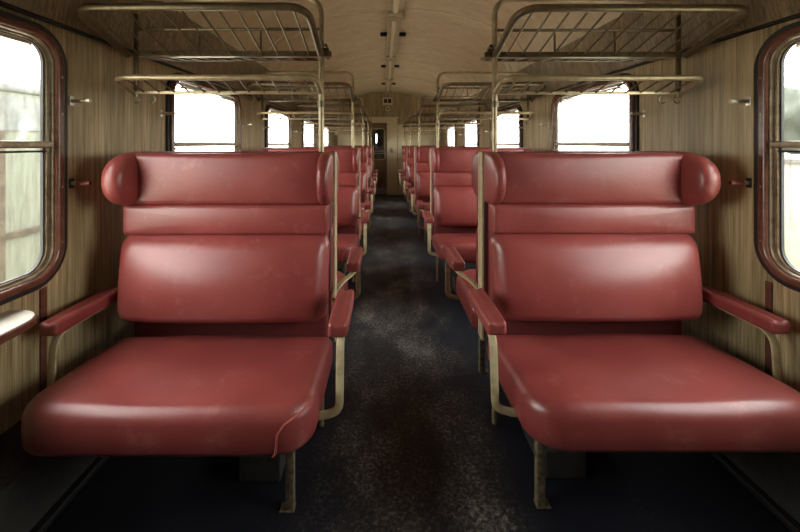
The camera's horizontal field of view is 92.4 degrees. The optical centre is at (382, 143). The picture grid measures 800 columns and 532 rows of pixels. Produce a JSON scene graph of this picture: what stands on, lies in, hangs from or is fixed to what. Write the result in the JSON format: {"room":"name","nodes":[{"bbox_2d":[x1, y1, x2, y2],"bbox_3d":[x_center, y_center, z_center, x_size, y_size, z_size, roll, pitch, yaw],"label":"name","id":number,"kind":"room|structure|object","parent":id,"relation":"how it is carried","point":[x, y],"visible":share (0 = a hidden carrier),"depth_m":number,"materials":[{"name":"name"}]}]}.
{"room":"train carriage","nodes":[
{"label":"train carriage","id":0,"kind":"room"},
{"bbox_2d":[0,6,333,434],"bbox_3d":[-1.261,0.400,3.045,0.012,1.800,13.450,0,0,0],"label":"wall","id":1,"kind":"structure","parent":0,"point":[105,128],"depth_m":1.66,"materials":[{"name":"grey wood"}]},
{"bbox_2d":[0,310,36,344],"bbox_3d":[-1.183,0.609,0.835,0.145,0.106,0.910,0,0,0],"label":"table","id":2,"kind":"object","parent":1,"relation":"attached to","point":[13,323],"visible":1,"depth_m":1.20,"materials":[{"name":"white plastic"}]},
{"bbox_2d":[0,10,67,305],"bbox_3d":[-1.248,0.045,0.935,0.044,0.964,1.150,0,0,0],"label":"window","id":3,"kind":"structure","parent":1,"relation":"in","point":[53,143],"depth_m":1.42,"materials":[{"name":"brown wood"}]},
{"bbox_2d":[39,287,46,392],"bbox_3d":[-1.251,0.743,1.410,0.008,0.425,0.026,0,0,0],"label":"trim","id":4,"kind":"structure","parent":1,"relation":"attached to","point":[42,292],"depth_m":1.40,"materials":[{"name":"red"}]},
{"bbox_2d":[0,335,132,531],"bbox_3d":[-1.208,1.127,3.035,0.095,0.345,13.430,0,0,0],"label":"baseboard","id":5,"kind":"structure","parent":1,"relation":"attached to","point":[30,485],"depth_m":1.27,"materials":[{"name":"black"}]},
{"bbox_2d":[29,457,108,531],"bbox_3d":[-1.147,1.285,3.030,0.035,0.030,13.420,0,0,0],"label":"trim","id":6,"kind":"structure","parent":1,"relation":"attached to","point":[76,487],"depth_m":1.39,"materials":[{"name":"black rubber"}]},
{"bbox_2d":[69,178,91,188],"bbox_3d":[-1.217,0.158,1.540,0.081,0.040,0.022,0,0,0],"label":"coat hook","id":7,"kind":"object","parent":1,"relation":"attached to","point":[72,182],"visible":1,"depth_m":1.53,"materials":[{"name":"red metal"}]},
{"bbox_2d":[69,96,91,105],"bbox_3d":[-1.217,-0.173,1.540,0.081,0.040,0.022,0,0,0],"label":"coat hook","id":8,"kind":"object","parent":1,"relation":"attached to","point":[72,100],"visible":1,"depth_m":1.53,"materials":[{"name":"metal"}]},
{"bbox_2d":[0,1,332,125],"bbox_3d":[-1.243,-0.457,3.045,0.018,0.014,13.450,0,0,0],"label":"trim","id":9,"kind":"structure","parent":1,"relation":"attached to","point":[2,4],"depth_m":1.55,"materials":[{"name":"brown wood"}]},
{"bbox_2d":[0,0,334,124],"bbox_3d":[-1.332,-0.618,3.045,0.320,0.325,13.450,0,0,0],"label":"luggage rack","id":10,"kind":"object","parent":1,"relation":"attached to","point":[61,11],"depth_m":2.13,"materials":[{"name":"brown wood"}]},
{"bbox_2d":[160,110,175,116],"bbox_3d":[-1.217,-0.173,2.165,0.081,0.040,0.022,0,0,0],"label":"coat hook","id":11,"kind":"object","parent":1,"relation":"attached to","point":[162,113],"visible":1,"depth_m":2.16,"materials":[{"name":"metal"}]},
{"bbox_2d":[166,73,240,150],"bbox_3d":[-1.248,0.045,2.785,0.044,0.964,1.150,0,0,0],"label":"window","id":12,"kind":"structure","parent":1,"relation":"in","point":[171,144],"depth_m":2.55,"materials":[{"name":"brown metal"}]},
{"bbox_2d":[265,104,291,147],"bbox_3d":[-1.248,0.045,4.635,0.044,0.964,1.150,0,0,0],"label":"window","id":13,"kind":"structure","parent":1,"relation":"in","point":[269,107],"depth_m":4.41,"materials":[{"name":"brown metal"}]},
{"bbox_2d":[302,116,315,147],"bbox_3d":[-1.248,0.045,6.485,0.044,0.964,1.150,0,0,0],"label":"window","id":14,"kind":"structure","parent":1,"relation":"in","point":[306,121],"depth_m":6.61,"materials":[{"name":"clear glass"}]},
{"bbox_2d":[324,124,329,145],"bbox_3d":[-1.248,0.045,8.335,0.044,0.964,1.150,0,0,0],"label":"window","id":15,"kind":"structure","parent":1,"relation":"in","point":[326,125],"depth_m":8.82,"materials":[{"name":"brown metal"}]},
{"bbox_2d":[372,129,383,158],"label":"window","id":16,"kind":"structure","parent":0,"point":[379,146],"depth_m":11.12,"materials":[{"name":"glass"}]},
{"bbox_2d":[334,93,440,194],"bbox_3d":[0.118,-0.017,9.770,2.845,2.635,0.001,0,0,0],"label":"wall","id":17,"kind":"structure","parent":0,"point":[402,103],"depth_m":9.77,"materials":[{"name":"brown wood"}]},
{"bbox_2d":[365,123,386,194],"bbox_3d":[-0.175,0.380,9.797,0.550,1.840,0.075,0,0,0],"label":"door","id":18,"kind":"structure","parent":17,"relation":"in","point":[380,165],"depth_m":9.80,"materials":[{"name":"brown wood"}]},
{"bbox_2d":[364,117,398,194],"bbox_3d":[-0.050,0.305,9.752,0.900,1.990,0.035,0,0,0],"label":"trim","id":19,"kind":"structure","parent":17,"relation":"attached to","point":[374,119],"depth_m":9.74,"materials":[{"name":"beige wood"}]},
{"bbox_2d":[338,118,435,194],"bbox_3d":[0.117,0.325,9.760,2.545,1.950,0.020,0,0,0],"label":"trim","id":20,"kind":"structure","parent":17,"relation":"attached to","point":[430,138],"depth_m":9.76,"materials":[{"name":"beige wood"}]},
{"bbox_2d":[383,98,392,105],"bbox_3d":[0.118,-1.070,9.734,0.260,0.220,0.068,0,0,0],"label":"display box","id":21,"kind":"object","parent":17,"relation":"attached to","point":[386,101],"visible":1,"depth_m":9.72,"materials":[{"name":"beige plastic"}]},
{"bbox_2d":[163,0,644,112],"bbox_3d":[0.118,-1.030,3.045,2.620,0.570,13.450,0,0,0],"label":"ceiling","id":22,"kind":"structure","parent":0,"point":[458,41],"depth_m":4.09,"materials":[{"name":"paint"}]},
{"bbox_2d":[382,80,395,92],"bbox_3d":[0.118,-1.270,8.340,0.300,0.095,1.820,0,0,0],"label":"ceiling lamp","id":23,"kind":"object","parent":22,"relation":"attached to","point":[388,84],"visible":0.84,"depth_m":8.20,"materials":[{"name":"plastic"}]},
{"bbox_2d":[381,59,398,80],"bbox_3d":[0.118,-1.270,6.490,0.300,0.095,1.820,0,0,0],"label":"ceiling lamp","id":24,"kind":"object","parent":22,"relation":"attached to","point":[390,65],"visible":0.88,"depth_m":6.38,"materials":[{"name":"plastic"}]},
{"bbox_2d":[301,53,480,90],"bbox_3d":[0.118,-1.027,5.550,2.622,0.576,0.022,0,0,0],"label":"trim","id":25,"kind":"structure","parent":22,"relation":"attached to","point":[381,53],"depth_m":5.54,"materials":[{"name":"beige"}]},
{"bbox_2d":[327,76,455,103],"bbox_3d":[0.118,-1.027,7.420,2.622,0.576,0.022,0,0,0],"label":"trim","id":26,"kind":"structure","parent":22,"relation":"attached to","point":[377,76],"depth_m":7.41,"materials":[{"name":"beige"}]},
{"bbox_2d":[380,17,405,59],"bbox_3d":[0.118,-1.270,4.640,0.300,0.095,1.820,0,0,0],"label":"ceiling lamp","id":27,"kind":"object","parent":22,"relation":"attached to","point":[393,33],"visible":0.87,"depth_m":4.49,"materials":[{"name":"plastic"}]},
{"bbox_2d":[261,9,528,64],"bbox_3d":[0.118,-1.027,3.720,2.622,0.576,0.022,0,0,0],"label":"trim","id":28,"kind":"structure","parent":22,"relation":"attached to","point":[280,38],"depth_m":3.71,"materials":[{"name":"beige"}]},
{"bbox_2d":[388,0,403,16],"bbox_3d":[0.118,-1.270,2.790,0.300,0.095,1.820,0,0,0],"label":"ceiling lamp","id":29,"kind":"object","parent":22,"relation":"attached to","point":[395,7],"visible":1,"depth_m":3.52,"materials":[{"name":"plastic"}]},
{"bbox_2d":[45,195,790,531],"bbox_3d":[0.117,1.330,3.745,2.845,0.060,14.850,0,0,0],"label":"floor","id":30,"kind":"structure","parent":0,"point":[414,444],"depth_m":1.52,"materials":[{"name":"black carpet"}]},
{"bbox_2d":[21,151,353,512],"bbox_3d":[-0.656,0.666,1.440,1.079,1.267,0.649,0,0,0],"label":"bench","id":31,"kind":"object","parent":30,"relation":"on","point":[223,287],"visible":1,"depth_m":1.52,"materials":[{"name":"red leather"}]},
{"bbox_2d":[21,335,332,456],"bbox_3d":[-0.667,0.862,1.384,0.912,0.162,0.532,0,0,0],"label":"seat cushion","id":32,"kind":"object","parent":31,"relation":"on","point":[182,395],"depth_m":1.18,"materials":[{"name":"red leather"}]},
{"bbox_2d":[117,235,329,323],"bbox_3d":[-0.674,0.565,1.612,0.890,0.368,0.195,0,0,0],"label":"lumbar cushion","id":33,"kind":"object","parent":31,"relation":"on","point":[203,279],"depth_m":1.54,"materials":[{"name":"red leather"}]},
{"bbox_2d":[123,204,329,234],"bbox_3d":[-0.671,0.323,1.661,0.872,0.128,0.099,0,0,0],"label":"cushion","id":34,"kind":"object","parent":31,"relation":"on","point":[138,219],"depth_m":1.61,"materials":[{"name":"red leather"}]},
{"bbox_2d":[135,153,320,204],"bbox_3d":[-0.667,0.151,1.660,0.816,0.222,0.098,0,0,0],"label":"cushion","id":35,"kind":"object","parent":31,"relation":"on","point":[160,178],"depth_m":1.62,"materials":[{"name":"red leather"}]},
{"bbox_2d":[76,0,331,426],"bbox_3d":[-0.715,0.306,1.754,0.954,1.988,0.649,0,0,0],"label":"luggage rack","id":36,"kind":"object","parent":30,"relation":"on","point":[322,54],"visible":0.99,"depth_m":1.67,"materials":[{"name":"metal"}]},
{"bbox_2d":[149,151,362,318],"bbox_3d":[-0.656,0.666,2.099,1.079,1.267,0.647,0,0,0],"label":"bench","id":37,"kind":"object","parent":30,"relation":"on","point":[354,260],"visible":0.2,"depth_m":1.85,"materials":[{"name":"red leather"}]},
{"bbox_2d":[332,224,332,292],"bbox_3d":[-0.674,0.565,1.928,0.890,0.368,0.195,0,0,0],"label":"lumbar cushion","id":38,"kind":"object","parent":37,"relation":"on","point":[332,224],"depth_m":1.85,"materials":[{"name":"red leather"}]},
{"bbox_2d":[332,271,347,307],"bbox_3d":[-0.667,0.862,2.156,0.912,0.162,0.532,0,0,0],"label":"seat cushion","id":39,"kind":"object","parent":37,"relation":"on","point":[340,276],"depth_m":2.25,"materials":[{"name":"red leather"}]},
{"bbox_2d":[247,71,357,281],"bbox_3d":[-0.715,0.306,3.604,0.954,1.988,0.649,0,0,0],"label":"luggage rack","id":40,"kind":"object","parent":30,"relation":"on","point":[353,98],"visible":0.88,"depth_m":3.61,"materials":[{"name":"beige metal"}]},
{"bbox_2d":[259,148,369,275],"bbox_3d":[-0.656,0.666,3.290,1.079,1.267,0.649,0,0,0],"label":"bench","id":41,"kind":"object","parent":30,"relation":"on","point":[349,158],"visible":0.32,"depth_m":3.43,"materials":[{"name":"red leather"}]},
{"bbox_2d":[267,148,353,172],"bbox_3d":[-0.667,0.151,3.510,0.816,0.222,0.098,0,0,0],"label":"cushion","id":42,"kind":"object","parent":41,"relation":"on","point":[344,154],"depth_m":3.47,"materials":[{"name":"red leather"}]},
{"bbox_2d":[337,186,357,225],"bbox_3d":[-0.674,0.565,3.462,0.890,0.368,0.195,0,0,0],"label":"lumbar cushion","id":43,"kind":"object","parent":41,"relation":"on","point":[347,196],"depth_m":3.41,"materials":[{"name":"red leather"}]},
{"bbox_2d":[337,234,359,262],"bbox_3d":[-0.667,0.862,3.234,0.912,0.162,0.532,0,0,0],"label":"seat cushion","id":44,"kind":"object","parent":41,"relation":"on","point":[345,242],"depth_m":3.02,"materials":[{"name":"red leather"}]},
{"bbox_2d":[339,173,357,185],"bbox_3d":[-0.671,0.323,3.510,0.872,0.128,0.099,0,0,0],"label":"cushion","id":45,"kind":"object","parent":41,"relation":"on","point":[345,179],"depth_m":3.47,"materials":[{"name":"red leather"}]},
{"bbox_2d":[269,147,371,272],"bbox_3d":[-0.656,0.666,3.949,1.079,1.267,0.647,0,0,0],"label":"bench","id":46,"kind":"object","parent":30,"relation":"on","point":[368,204],"visible":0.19,"depth_m":3.78,"materials":[{"name":"red leather"}]},
{"bbox_2d":[358,186,358,215],"bbox_3d":[-0.674,0.565,3.778,0.890,0.368,0.195,0,0,0],"label":"lumbar cushion","id":47,"kind":"object","parent":46,"relation":"on","point":[358,186],"depth_m":3.71,"materials":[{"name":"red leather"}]},
{"bbox_2d":[358,219,363,237],"bbox_3d":[-0.667,0.862,4.006,0.912,0.162,0.532,0,0,0],"label":"seat cushion","id":48,"kind":"object","parent":46,"relation":"on","point":[361,224],"depth_m":3.82,"materials":[{"name":"red leather"}]},
{"bbox_2d":[295,96,365,234],"bbox_3d":[-0.715,0.306,5.454,0.954,1.988,0.649,0,0,0],"label":"luggage rack","id":49,"kind":"object","parent":30,"relation":"on","point":[302,105],"visible":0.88,"depth_m":5.46,"materials":[{"name":"beige metal"}]},
{"bbox_2d":[303,146,373,213],"bbox_3d":[-0.656,0.666,5.140,1.079,1.267,0.649,0,0,0],"label":"bench","id":50,"kind":"object","parent":30,"relation":"on","point":[363,149],"visible":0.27,"depth_m":5.31,"materials":[{"name":"red leather"}]},
{"bbox_2d":[307,147,363,162],"bbox_3d":[-0.667,0.151,5.360,0.816,0.222,0.098,0,0,0],"label":"cushion","id":51,"kind":"object","parent":50,"relation":"on","point":[361,148],"depth_m":5.33,"materials":[{"name":"red leather"}]},
{"bbox_2d":[360,203,364,213],"bbox_3d":[-0.667,0.862,5.084,0.912,0.162,0.532,0,0,0],"label":"seat cushion","id":52,"kind":"object","parent":50,"relation":"on","point":[362,209],"depth_m":4.86,"materials":[{"name":"red leather"}]},
{"bbox_2d":[358,172,366,197],"bbox_3d":[-0.674,0.565,5.312,0.890,0.368,0.195,0,0,0],"label":"lumbar cushion","id":53,"kind":"object","parent":50,"relation":"on","point":[363,175],"depth_m":5.28,"materials":[{"name":"red leather"}]},
{"bbox_2d":[360,163,365,171],"bbox_3d":[-0.671,0.323,5.361,0.872,0.128,0.099,0,0,0],"label":"cushion","id":54,"kind":"object","parent":50,"relation":"on","point":[362,165],"depth_m":5.32,"materials":[{"name":"red leather"}]},
{"bbox_2d":[318,108,370,145],"bbox_3d":[-0.715,0.306,7.304,0.954,1.988,0.649,0,0,0],"label":"luggage rack","id":55,"kind":"object","parent":30,"relation":"on","point":[367,115],"visible":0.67,"depth_m":7.31,"materials":[{"name":"beige metal"}]},
{"bbox_2d":[332,116,372,144],"bbox_3d":[-0.715,0.306,9.154,0.954,1.988,0.649,0,0,0],"label":"luggage rack","id":56,"kind":"object","parent":30,"relation":"on","point":[341,125],"visible":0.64,"depth_m":9.16,"materials":[{"name":"beige metal"}]},
{"bbox_2d":[337,145,377,183],"bbox_3d":[-0.656,0.666,8.840,1.079,1.267,0.649,0,0,0],"label":"bench","id":57,"kind":"object","parent":30,"relation":"on","point":[376,171],"visible":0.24,"depth_m":9.03,"materials":[{"name":"red leather"}]},
{"bbox_2d":[366,146,374,201],"bbox_3d":[-0.656,0.666,5.798,1.079,1.267,0.647,0,0,0],"label":"bench","id":58,"kind":"object","parent":30,"relation":"on","point":[372,185],"visible":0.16,"depth_m":5.64,"materials":[{"name":"red leather"}]},
{"bbox_2d":[366,146,376,196],"bbox_3d":[-0.656,0.666,6.990,1.079,1.267,0.649,0,0,0],"label":"bench","id":59,"kind":"object","parent":30,"relation":"on","point":[369,147],"visible":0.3,"depth_m":7.14,"materials":[{"name":"red leather"}]},
{"bbox_2d":[366,165,370,183],"bbox_3d":[-0.674,0.565,7.162,0.890,0.368,0.195,0,0,0],"label":"lumbar cushion","id":60,"kind":"object","parent":59,"relation":"on","point":[369,167],"depth_m":7.14,"materials":[{"name":"red leather"}]},
{"bbox_2d":[400,146,415,210],"bbox_3d":[0.891,0.666,7.665,1.079,1.267,0.649,0,0,0],"label":"bench","id":61,"kind":"object","parent":30,"relation":"on","point":[401,175],"visible":0.16,"depth_m":7.42,"materials":[{"name":"red leather"}]},
{"bbox_2d":[402,146,416,215],"bbox_3d":[0.891,0.666,7.006,1.079,1.267,0.647,0,0,0],"label":"bench","id":62,"kind":"object","parent":30,"relation":"on","point":[410,149],"visible":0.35,"depth_m":7.15,"materials":[{"name":"red leather"}]},
{"bbox_2d":[408,158,413,164],"bbox_3d":[0.906,0.323,7.226,0.872,0.128,0.099,0,0,0],"label":"cushion","id":63,"kind":"object","parent":62,"relation":"on","point":[410,160],"depth_m":7.18,"materials":[{"name":"red leather"}]},
{"bbox_2d":[408,165,415,183],"bbox_3d":[0.909,0.565,7.177,0.890,0.368,0.195,0,0,0],"label":"lumbar cushion","id":64,"kind":"object","parent":62,"relation":"on","point":[410,167],"depth_m":7.14,"materials":[{"name":"red leather"}]},
{"bbox_2d":[410,146,414,157],"bbox_3d":[0.902,0.151,7.225,0.816,0.222,0.098,0,0,0],"label":"cushion","id":65,"kind":"object","parent":62,"relation":"on","point":[411,147],"depth_m":7.19,"materials":[{"name":"red leather"}]},
{"bbox_2d":[406,146,420,225],"bbox_3d":[0.891,0.666,5.815,1.079,1.267,0.649,0,0,0],"label":"bench","id":66,"kind":"object","parent":30,"relation":"on","point":[408,185],"visible":0.16,"depth_m":5.58,"materials":[{"name":"red leather"}]},
{"bbox_2d":[398,145,435,184],"bbox_3d":[0.891,0.666,8.857,1.079,1.267,0.647,0,0,0],"label":"bench","id":67,"kind":"object","parent":30,"relation":"on","point":[403,146],"visible":0.24,"depth_m":9.01,"materials":[{"name":"red leather"}]},
{"bbox_2d":[403,160,407,175],"bbox_3d":[0.909,0.565,9.027,0.890,0.368,0.195,0,0,0],"label":"lumbar cushion","id":68,"kind":"object","parent":67,"relation":"on","point":[404,161],"depth_m":9.00,"materials":[{"name":"red leather"}]},
{"bbox_2d":[403,115,442,197],"bbox_3d":[0.950,0.306,9.169,0.954,1.988,0.649,0,0,0],"label":"luggage rack","id":69,"kind":"object","parent":30,"relation":"on","point":[405,125],"visible":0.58,"depth_m":9.18,"materials":[{"name":"beige metal"}]},
{"bbox_2d":[408,108,459,211],"bbox_3d":[0.950,0.306,7.319,0.954,1.988,0.649,0,0,0],"label":"luggage rack","id":70,"kind":"object","parent":30,"relation":"on","point":[410,116],"visible":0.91,"depth_m":7.32,"materials":[{"name":"beige metal"}]},
{"bbox_2d":[409,146,479,241],"bbox_3d":[0.891,0.666,5.157,1.079,1.267,0.647,0,0,0],"label":"bench","id":71,"kind":"object","parent":30,"relation":"on","point":[421,152],"visible":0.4,"depth_m":5.31,"materials":[{"name":"red leather"}]},
{"bbox_2d":[415,202,429,216],"bbox_3d":[0.902,0.862,5.099,0.912,0.162,0.532,0,0,0],"label":"seat cushion","id":72,"kind":"object","parent":71,"relation":"on","point":[427,204],"depth_m":4.88,"materials":[{"name":"red leather"}]},
{"bbox_2d":[416,163,429,171],"bbox_3d":[0.906,0.323,5.375,0.872,0.128,0.099,0,0,0],"label":"cushion","id":73,"kind":"object","parent":71,"relation":"on","point":[420,167],"depth_m":5.33,"materials":[{"name":"red leather"}]},
{"bbox_2d":[416,172,429,197],"bbox_3d":[0.909,0.565,5.327,0.890,0.368,0.195,0,0,0],"label":"lumbar cushion","id":74,"kind":"object","parent":71,"relation":"on","point":[422,178],"depth_m":5.28,"materials":[{"name":"red leather"}]},
{"bbox_2d":[419,147,474,162],"bbox_3d":[0.902,0.151,5.375,0.816,0.222,0.098,0,0,0],"label":"cushion","id":75,"kind":"object","parent":71,"relation":"on","point":[424,151],"depth_m":5.33,"materials":[{"name":"red leather"}]},
{"bbox_2d":[416,96,487,234],"bbox_3d":[0.950,0.306,5.469,0.954,1.988,0.649,0,0,0],"label":"luggage rack","id":76,"kind":"object","parent":30,"relation":"on","point":[478,105],"visible":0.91,"depth_m":5.47,"materials":[{"name":"beige metal"}]},
{"bbox_2d":[416,147,521,270],"bbox_3d":[0.891,0.666,3.965,1.079,1.267,0.649,0,0,0],"label":"bench","id":77,"kind":"object","parent":30,"relation":"on","point":[420,204],"visible":0.17,"depth_m":3.80,"materials":[{"name":"red leather"}]},
{"bbox_2d":[424,220,432,235],"bbox_3d":[0.902,0.862,4.021,0.912,0.162,0.532,0,0,0],"label":"seat cushion","id":78,"kind":"object","parent":77,"relation":"on","point":[425,224],"depth_m":3.95,"materials":[{"name":"red leather"}]},
{"bbox_2d":[432,184,432,214],"bbox_3d":[0.909,0.565,3.793,0.890,0.368,0.195,0,0,0],"label":"lumbar cushion","id":79,"kind":"object","parent":77,"relation":"on","point":[432,184],"depth_m":3.71,"materials":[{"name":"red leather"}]},
{"bbox_2d":[422,147,532,298],"bbox_3d":[0.891,0.666,3.307,1.079,1.267,0.647,0,0,0],"label":"bench","id":80,"kind":"object","parent":30,"relation":"on","point":[455,221],"visible":0.5,"depth_m":3.43,"materials":[{"name":"red leather"}]},
{"bbox_2d":[434,172,471,185],"bbox_3d":[0.906,0.323,3.526,0.872,0.128,0.099,0,0,0],"label":"cushion","id":81,"kind":"object","parent":80,"relation":"on","point":[440,178],"depth_m":3.48,"materials":[{"name":"red leather"}]},
{"bbox_2d":[432,233,475,262],"bbox_3d":[0.902,0.862,3.249,0.912,0.162,0.532,0,0,0],"label":"seat cushion","id":82,"kind":"object","parent":80,"relation":"on","point":[464,243],"depth_m":3.06,"materials":[{"name":"red leather"}]},
{"bbox_2d":[434,186,477,225],"bbox_3d":[0.909,0.565,3.477,0.890,0.368,0.195,0,0,0],"label":"lumbar cushion","id":83,"kind":"object","parent":80,"relation":"on","point":[453,205],"depth_m":3.42,"materials":[{"name":"red leather"}]},
{"bbox_2d":[438,148,524,171],"bbox_3d":[0.902,0.151,3.525,0.816,0.222,0.098,0,0,0],"label":"cushion","id":84,"kind":"object","parent":80,"relation":"on","point":[451,159],"depth_m":3.48,"materials":[{"name":"red leather"}]},
{"bbox_2d":[433,72,544,280],"bbox_3d":[0.950,0.306,3.619,0.954,1.988,0.649,0,0,0],"label":"luggage rack","id":85,"kind":"object","parent":30,"relation":"on","point":[437,96],"visible":0.91,"depth_m":3.62,"materials":[{"name":"beige metal"}]},
{"bbox_2d":[443,151,664,407],"bbox_3d":[0.891,0.666,2.115,1.079,1.267,0.649,0,0,0],"label":"bench","id":86,"kind":"object","parent":30,"relation":"on","point":[470,278],"visible":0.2,"depth_m":1.94,"materials":[{"name":"red leather"}]},
{"bbox_2d":[456,269,484,330],"bbox_3d":[0.902,0.862,2.171,0.912,0.162,0.532,0,0,0],"label":"seat cushion","id":87,"kind":"object","parent":86,"relation":"on","point":[462,285],"depth_m":2.15,"materials":[{"name":"red leather"}]},
{"bbox_2d":[476,227,477,283],"bbox_3d":[0.909,0.565,1.943,0.890,0.368,0.195,0,0,0],"label":"lumbar cushion","id":88,"kind":"object","parent":86,"relation":"on","point":[477,227],"depth_m":1.92,"materials":[{"name":"red leather"}]},
{"bbox_2d":[480,0,747,424],"bbox_3d":[0.950,0.306,1.769,0.954,1.988,0.649,0,0,0],"label":"luggage rack","id":89,"kind":"object","parent":30,"relation":"on","point":[494,55],"visible":0.99,"depth_m":1.71,"materials":[{"name":"metal"}]},
{"bbox_2d":[468,151,799,508],"bbox_3d":[0.891,0.666,1.456,1.079,1.267,0.647,0,0,0],"label":"bench","id":90,"kind":"object","parent":30,"relation":"on","point":[594,271],"visible":1,"depth_m":1.54,"materials":[{"name":"red leather"}]},
{"bbox_2d":[498,153,683,203],"bbox_3d":[0.902,0.151,1.675,0.816,0.222,0.098,0,0,0],"label":"cushion","id":91,"kind":"object","parent":90,"relation":"on","point":[531,178],"depth_m":1.63,"materials":[{"name":"red leather"}]},
{"bbox_2d":[488,204,694,233],"bbox_3d":[0.906,0.323,1.675,0.872,0.128,0.099,0,0,0],"label":"cushion","id":92,"kind":"object","parent":90,"relation":"on","point":[502,218],"depth_m":1.63,"materials":[{"name":"red leather"}]},
{"bbox_2d":[489,234,702,321],"bbox_3d":[0.909,0.565,1.627,0.890,0.368,0.195,0,0,0],"label":"lumbar cushion","id":93,"kind":"object","parent":90,"relation":"on","point":[533,277],"depth_m":1.56,"materials":[{"name":"red leather"}]},
{"bbox_2d":[488,333,799,452],"bbox_3d":[0.902,0.862,1.399,0.912,0.162,0.532,0,0,0],"label":"seat cushion","id":94,"kind":"object","parent":90,"relation":"on","point":[574,393],"depth_m":1.20,"materials":[{"name":"red leather"}]},
{"bbox_2d":[441,18,799,392],"bbox_3d":[1.496,0.400,3.045,0.012,1.800,13.450,0,0,0],"label":"wall","id":95,"kind":"structure","parent":0,"point":[704,123],"depth_m":1.68,"materials":[{"name":"grey wood"}]},
{"bbox_2d":[446,125,455,145],"bbox_3d":[1.483,0.045,8.353,0.044,0.964,1.150,0,0,0],"label":"window","id":96,"kind":"structure","parent":95,"relation":"in","point":[447,144],"depth_m":8.49,"materials":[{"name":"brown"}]},
{"bbox_2d":[463,116,478,146],"bbox_3d":[1.483,0.045,6.503,0.044,0.964,1.150,0,0,0],"label":"window","id":97,"kind":"structure","parent":95,"relation":"in","point":[465,121],"depth_m":6.48,"materials":[{"name":"brown wood"}]},
{"bbox_2d":[491,104,522,147],"bbox_3d":[1.483,0.045,4.653,0.044,0.964,1.150,0,0,0],"label":"window","id":98,"kind":"structure","parent":95,"relation":"in","point":[517,107],"depth_m":4.27,"materials":[{"name":"brown wood"}]},
{"bbox_2d":[551,73,638,150],"bbox_3d":[1.483,0.045,2.803,0.044,0.964,1.150,0,0,0],"label":"window","id":99,"kind":"structure","parent":95,"relation":"in","point":[633,143],"depth_m":2.54,"materials":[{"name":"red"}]},
{"bbox_2d":[441,0,799,125],"bbox_3d":[1.568,-0.618,3.045,0.320,0.325,13.450,0,0,0],"label":"luggage rack","id":100,"kind":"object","parent":95,"relation":"attached to","point":[760,12],"depth_m":2.14,"materials":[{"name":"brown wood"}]},
{"bbox_2d":[459,13,799,120],"bbox_3d":[1.478,-0.457,3.045,0.018,0.014,13.450,0,0,0],"label":"trim","id":101,"kind":"structure","parent":95,"relation":"attached to","point":[795,16],"depth_m":1.64,"materials":[{"name":"brown wood"}]},
{"bbox_2d":[630,110,645,116],"bbox_3d":[1.452,-0.173,2.183,0.081,0.040,0.022,0,0,0],"label":"coat hook","id":102,"kind":"object","parent":95,"relation":"attached to","point":[643,113],"visible":1,"depth_m":2.18,"materials":[{"name":"metal"}]},
{"bbox_2d":[728,96,751,106],"bbox_3d":[1.452,-0.173,1.558,0.081,0.040,0.022,0,0,0],"label":"coat hook","id":103,"kind":"object","parent":95,"relation":"attached to","point":[748,101],"visible":1,"depth_m":1.55,"materials":[{"name":"metal"}]},
{"bbox_2d":[728,178,751,187],"bbox_3d":[1.452,0.158,1.558,0.081,0.040,0.022,0,0,0],"label":"coat hook","id":104,"kind":"object","parent":95,"relation":"attached to","point":[748,182],"visible":1,"depth_m":1.55,"materials":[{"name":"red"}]},
{"bbox_2d":[709,453,799,531],"bbox_3d":[1.383,1.285,3.030,0.035,0.030,13.420,0,0,0],"label":"trim","id":105,"kind":"structure","parent":95,"relation":"attached to","point":[753,488],"depth_m":1.40,"materials":[{"name":"black rubber"}]},
{"bbox_2d":[723,452,799,523],"bbox_3d":[1.442,1.127,3.035,0.095,0.345,13.430,0,0,0],"label":"baseboard","id":106,"kind":"structure","parent":95,"relation":"attached to","point":[777,475],"depth_m":1.35,"materials":[{"name":"black"}]},
{"bbox_2d":[765,281,772,376],"bbox_3d":[1.486,0.743,1.475,0.008,0.425,0.026,0,0,0],"label":"trim","id":107,"kind":"structure","parent":95,"relation":"attached to","point":[768,285],"depth_m":1.47,"materials":[{"name":"red wood"}]},
{"bbox_2d":[754,21,799,291],"bbox_3d":[1.483,0.045,0.953,0.044,0.964,1.150,0,0,0],"label":"window","id":108,"kind":"structure","parent":95,"relation":"in","point":[769,143],"depth_m":1.46,"materials":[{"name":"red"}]},
{"label":"outside","id":109,"kind":"structure","parent":0,"visible":0},
{"bbox_2d":[175,150,799,270],"bbox_3d":[35.000,2.475,35.000,250.000,0.150,250.000,0,0,0],"label":"ground","id":110,"kind":"structure","parent":109,"point":[791,161],"depth_m":15.19,"materials":[{"name":"white"}]},
{"bbox_2d":[0,72,39,282],"bbox_3d":[-5.190,0.730,4.325,2.280,3.340,2.520,0,0,0],"label":"wagon","id":111,"kind":"object","parent":110,"relation":"on","point":[19,95],"visible":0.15,"depth_m":4.31,"materials":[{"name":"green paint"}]},
{"bbox_2d":[784,86,799,153],"bbox_3d":[52.193,-2.391,46.040,10.202,9.600,10.172,0,0,-16],"label":"tree","id":112,"kind":"object","parent":110,"relation":"on","point":[791,95],"visible":0.3,"depth_m":45.18,"materials":[{"name":"green plant"}]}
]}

